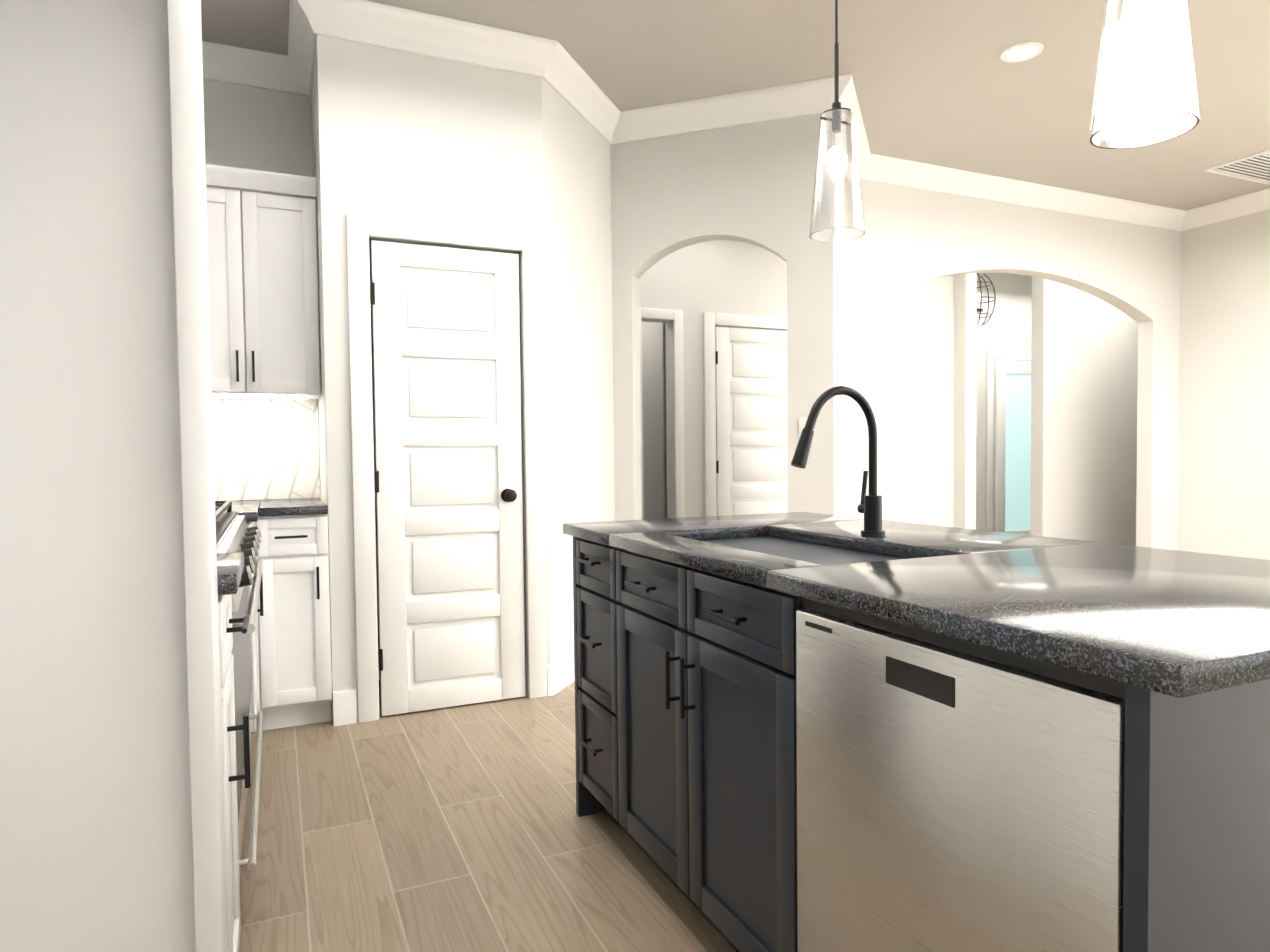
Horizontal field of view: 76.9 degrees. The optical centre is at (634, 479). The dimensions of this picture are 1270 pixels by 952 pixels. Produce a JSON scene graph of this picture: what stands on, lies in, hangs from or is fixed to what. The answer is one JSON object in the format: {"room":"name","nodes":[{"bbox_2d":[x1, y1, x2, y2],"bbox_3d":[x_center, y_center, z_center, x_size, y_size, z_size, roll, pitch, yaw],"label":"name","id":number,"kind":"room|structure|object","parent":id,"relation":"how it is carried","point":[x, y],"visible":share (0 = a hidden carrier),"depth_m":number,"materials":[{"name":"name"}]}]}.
{"room":"kitchen","nodes":[
{"label":"kitchen","id":0,"kind":"room"},
{"bbox_2d":[203,79,379,679],"bbox_3d":[-1.308,-0.471,3.945,2.550,2.920,0.121,-1,2,-24],"label":"wall","id":1,"kind":"structure","parent":0,"point":[249,127],"depth_m":3.66,"materials":[{"name":"paint"}]},
{"bbox_2d":[206,180,320,403],"bbox_3d":[-1.706,-0.796,3.509,0.575,0.852,0.328,-1,2,-24],"label":"upper cabinet","id":2,"kind":"object","parent":1,"relation":"attached to","point":[263,291],"depth_m":3.40,"materials":[{"name":"white wood"}]},
{"bbox_2d":[212,395,307,398],"bbox_3d":[-1.810,-0.359,3.421,0.759,0.010,0.030,-1,2,-24],"label":"under-cabinet light strip","id":3,"kind":"object","parent":2,"relation":"attached to","point":[260,396],"visible":0.5,"depth_m":3.48,"materials":[{"name":"white plastic"}]},
{"bbox_2d":[311,49,326,503],"bbox_3d":[-1.352,-0.459,3.597,0.120,2.920,0.480,-1,2,-24],"label":"wall","id":4,"kind":"structure","parent":0,"point":[321,397],"depth_m":3.49,"materials":[{"name":"paint"}]},
{"bbox_2d":[316,35,549,721],"bbox_3d":[-0.856,-0.461,3.491,0.938,2.920,0.120,-1,2,-24],"label":"wall","id":5,"kind":"structure","parent":0,"point":[407,135],"depth_m":3.34,"materials":[{"name":"paint"}]},
{"bbox_2d":[346,213,546,722],"bbox_3d":[-0.786,-0.048,3.449,0.821,2.097,0.116,-1,2,-24],"label":"pantry door","id":6,"kind":"structure","parent":5,"relation":"in","point":[447,406],"depth_m":3.46,"materials":[{"name":"white wood"}]},
{"bbox_2d":[333,651,574,725],"bbox_3d":[2.575,0.963,1.401,7.234,0.140,7.779,-1,2,-24],"label":"baseboard","id":7,"kind":"structure","parent":5,"relation":"attached to","point":[560,675],"depth_m":3.65,"materials":[{"name":"white wood"}]},
{"bbox_2d":[202,0,1269,231],"bbox_3d":[2.543,-1.823,1.308,7.235,0.124,7.780,-1,2,-24],"label":"crown molding","id":8,"kind":"structure","parent":5,"relation":"attached to","point":[557,68],"depth_m":3.95,"materials":[{"name":"white wood"}]},
{"bbox_2d":[239,680,736,951],"bbox_3d":[3.009,1.036,2.652,9.450,0.100,10.100,-1,2,-24],"label":"floor","id":9,"kind":"structure","parent":0,"point":[462,828],"depth_m":2.25,"materials":[{"name":"brown wood"}]},
{"bbox_2d":[0,0,227,951],"bbox_3d":[-0.724,-0.297,0.678,0.684,2.780,1.164,-1,2,-24],"label":"wall","id":10,"kind":"structure","parent":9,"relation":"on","point":[112,832],"depth_m":1.19,"materials":[{"name":"white paint"}]},
{"bbox_2d":[218,588,244,951],"bbox_3d":[-1.051,0.635,1.390,0.628,0.875,0.344,-1,2,-24],"label":"base cabinet","id":11,"kind":"object","parent":9,"relation":"on","point":[230,777],"depth_m":1.52,"materials":[{"name":"white wood"}]},
{"bbox_2d":[217,552,243,595],"bbox_3d":[-1.044,0.180,1.380,0.653,0.035,0.344,-1,2,-24],"label":"countertop","id":12,"kind":"structure","parent":11,"relation":"on","point":[230,566],"depth_m":1.42,"materials":[{"name":"grey stone"}]},
{"bbox_2d":[215,501,262,874],"bbox_3d":[-1.372,0.568,2.164,0.659,0.965,1.322,-1,2,-24],"label":"range","id":13,"kind":"object","parent":9,"relation":"on","point":[234,533],"visible":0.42,"depth_m":2.13,"materials":[{"name":"silver metal"}]},
{"bbox_2d":[241,512,280,767],"bbox_3d":[-1.698,0.591,2.913,0.699,0.875,0.298,-1,2,-24],"label":"base cabinet","id":14,"kind":"object","parent":9,"relation":"on","point":[265,648],"depth_m":3.16,"materials":[{"name":"white wood"}]},
{"bbox_2d":[277,516,331,727],"bbox_3d":[-1.505,0.570,3.480,0.299,0.875,0.618,-1,2,-24],"label":"base cabinet","id":15,"kind":"object","parent":9,"relation":"on","point":[303,593],"depth_m":3.23,"materials":[{"name":"white wood"}]},
{"bbox_2d":[215,500,260,515],"bbox_3d":[-1.846,0.129,3.161,0.653,0.035,0.896,-1,2,-24],"label":"countertop","id":16,"kind":"structure","parent":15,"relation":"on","point":[243,507],"depth_m":3.15,"materials":[{"name":"grey stone"}]},
{"bbox_2d":[261,496,327,515],"bbox_3d":[-1.484,0.115,3.462,0.253,0.035,0.643,-1,2,-24],"label":"countertop","id":17,"kind":"structure","parent":15,"relation":"on","point":[308,505],"depth_m":3.22,"materials":[{"name":"grey stone"}]},
{"bbox_2d":[563,530,1269,951],"bbox_3d":[0.520,0.611,1.791,0.821,0.862,1.764,-1,2,-24],"label":"kitchen island","id":18,"kind":"object","parent":9,"relation":"on","point":[871,730],"depth_m":1.17,"materials":[{"name":"paint"}]},
{"bbox_2d":[563,512,1269,705],"bbox_3d":[0.562,0.176,1.794,0.895,0.059,1.832,-1,2,-24],"label":"island countertop","id":19,"kind":"structure","parent":18,"relation":"on","point":[1196,624],"depth_m":1.25,"materials":[{"name":"grey stone"}]},
{"bbox_2d":[542,78,614,664],"bbox_3d":[-0.319,-0.485,4.042,0.120,2.920,0.834,0,2,20],"label":"wall","id":20,"kind":"structure","parent":0,"point":[578,286],"depth_m":3.91,"materials":[{"name":"paint"}]},
{"bbox_2d":[641,321,664,518],"bbox_3d":[-0.138,-0.251,6.223,0.800,2.300,0.020,-1,2,-24],"label":"wall","id":21,"kind":"structure","parent":0,"point":[653,420],"depth_m":6.33,"materials":[{"name":"paint"}]},
{"bbox_2d":[610,113,833,520],"bbox_3d":[0.460,-0.502,4.273,1.188,2.920,0.120,0,2,19],"label":"wall","id":22,"kind":"structure","parent":0,"point":[752,183],"depth_m":4.15,"materials":[{"name":"paint"}]},
{"bbox_2d":[799,418,812,439],"bbox_3d":[0.870,-0.259,4.067,0.072,0.116,0.010,0,2,19],"label":"light switch","id":23,"kind":"object","parent":22,"relation":"attached to","point":[802,422],"visible":0.31,"depth_m":4.07,"materials":[{"name":"white plastic"}]},
{"bbox_2d":[201,0,1269,275],"bbox_3d":[2.975,-1.982,2.551,9.450,0.100,10.100,-1,2,-24],"label":"ceiling","id":24,"kind":"structure","parent":0,"point":[939,82],"depth_m":3.76,"materials":[{"name":"paint"}]},
{"bbox_2d":[809,0,864,241],"bbox_3d":[0.580,-1.304,2.303,0.158,1.185,0.158,-1,2,-24],"label":"pendant light","id":25,"kind":"object","parent":24,"relation":"hanging from","point":[837,213],"visible":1,"depth_m":2.27,"materials":[{"name":"clear glass"}]},
{"bbox_2d":[977,273,995,326],"bbox_3d":[3.096,-1.745,7.274,0.349,0.692,0.348,-1,2,-24],"label":"pendant lantern","id":26,"kind":"object","parent":24,"relation":"hanging from","point":[980,310],"visible":0.4,"depth_m":7.21,"materials":[{"name":"brown metal"}]},
{"bbox_2d":[1000,41,1043,61],"bbox_3d":[1.764,-1.951,3.647,0.180,0.008,0.180,-1,2,-24],"label":"recessed light","id":27,"kind":"object","parent":24,"relation":"in","point":[1022,51],"visible":1,"depth_m":3.63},
{"bbox_2d":[1090,0,1199,148],"bbox_3d":[0.858,-1.230,1.339,0.158,1.274,0.158,-1,2,-24],"label":"pendant light","id":28,"kind":"object","parent":24,"relation":"hanging from","point":[1145,92],"visible":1,"depth_m":1.31,"materials":[{"name":"white glass"}]},
{"bbox_2d":[1204,150,1269,184],"bbox_3d":[4.173,-2.026,5.228,0.830,0.016,0.360,-1,2,-24],"label":"ceiling vent","id":29,"kind":"object","parent":24,"relation":"in","point":[1255,167],"visible":1,"depth_m":5.19,"materials":[{"name":"white metal"}]},
{"bbox_2d":[639,240,953,526],"bbox_3d":[0.849,-0.561,5.924,4.170,2.920,0.120,-1,2,-24],"label":"wall","id":30,"kind":"structure","parent":0,"point":[694,282],"depth_m":6.38,"materials":[{"name":"paint"}]},
{"bbox_2d":[639,307,684,519],"bbox_3d":[0.167,-0.131,5.551,0.391,2.100,0.020,-1,2,-24],"label":"door frame","id":31,"kind":"structure","parent":30,"relation":"attached to","point":[676,316],"depth_m":5.59,"materials":[{"name":"white wood"}]},
{"bbox_2d":[703,312,787,516],"bbox_3d":[0.939,-0.148,5.855,0.937,2.097,0.099,-1,2,-24],"label":"hall door","id":32,"kind":"structure","parent":30,"relation":"in","point":[745,423],"depth_m":5.82,"materials":[{"name":"white wood"}]},
{"bbox_2d":[833,239,855,516],"bbox_3d":[1.134,-0.518,4.531,0.120,2.920,1.054,0,2,21],"label":"wall","id":33,"kind":"structure","parent":0,"point":[844,405],"depth_m":4.45,"materials":[{"name":"paint"}]},
{"bbox_2d":[663,273,1031,530],"bbox_3d":[1.820,-0.624,7.456,7.440,2.920,0.120,-1,2,-24],"label":"wall","id":34,"kind":"structure","parent":0,"point":[1007,325],"depth_m":8.20,"materials":[{"name":"paint"}]},
{"bbox_2d":[986,349,1030,534],"bbox_3d":[4.102,-0.285,8.402,1.080,2.130,0.045,-1,2,-24],"label":"window","id":35,"kind":"structure","parent":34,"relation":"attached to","point":[1008,444],"depth_m":8.29,"materials":[{"name":"teal"}]},
{"bbox_2d":[954,273,976,529],"bbox_3d":[2.540,-0.620,7.100,0.120,2.920,1.120,-1,2,-24],"label":"wall","id":36,"kind":"structure","parent":0,"point":[965,308],"depth_m":6.60,"materials":[{"name":"paint"}]},
{"bbox_2d":[855,179,1180,549],"bbox_3d":[3.640,-0.598,6.082,5.010,2.920,0.120,-1,2,-24],"label":"wall","id":37,"kind":"structure","parent":0,"point":[911,236],"depth_m":5.66,"materials":[{"name":"paint"}]},
{"bbox_2d":[1030,276,1137,545],"bbox_3d":[4.529,-0.650,7.359,2.340,2.920,0.120,-1,2,-24],"label":"wall","id":38,"kind":"structure","parent":0,"point":[1084,368],"depth_m":7.03,"materials":[{"name":"paint"}]},
{"bbox_2d":[1177,209,1269,559],"bbox_3d":[5.928,-0.513,2.825,0.120,2.920,7.940,-1,2,-24],"label":"wall","id":39,"kind":"structure","parent":0,"point":[1223,507],"depth_m":6.00,"materials":[{"name":"paint"}]}
]}

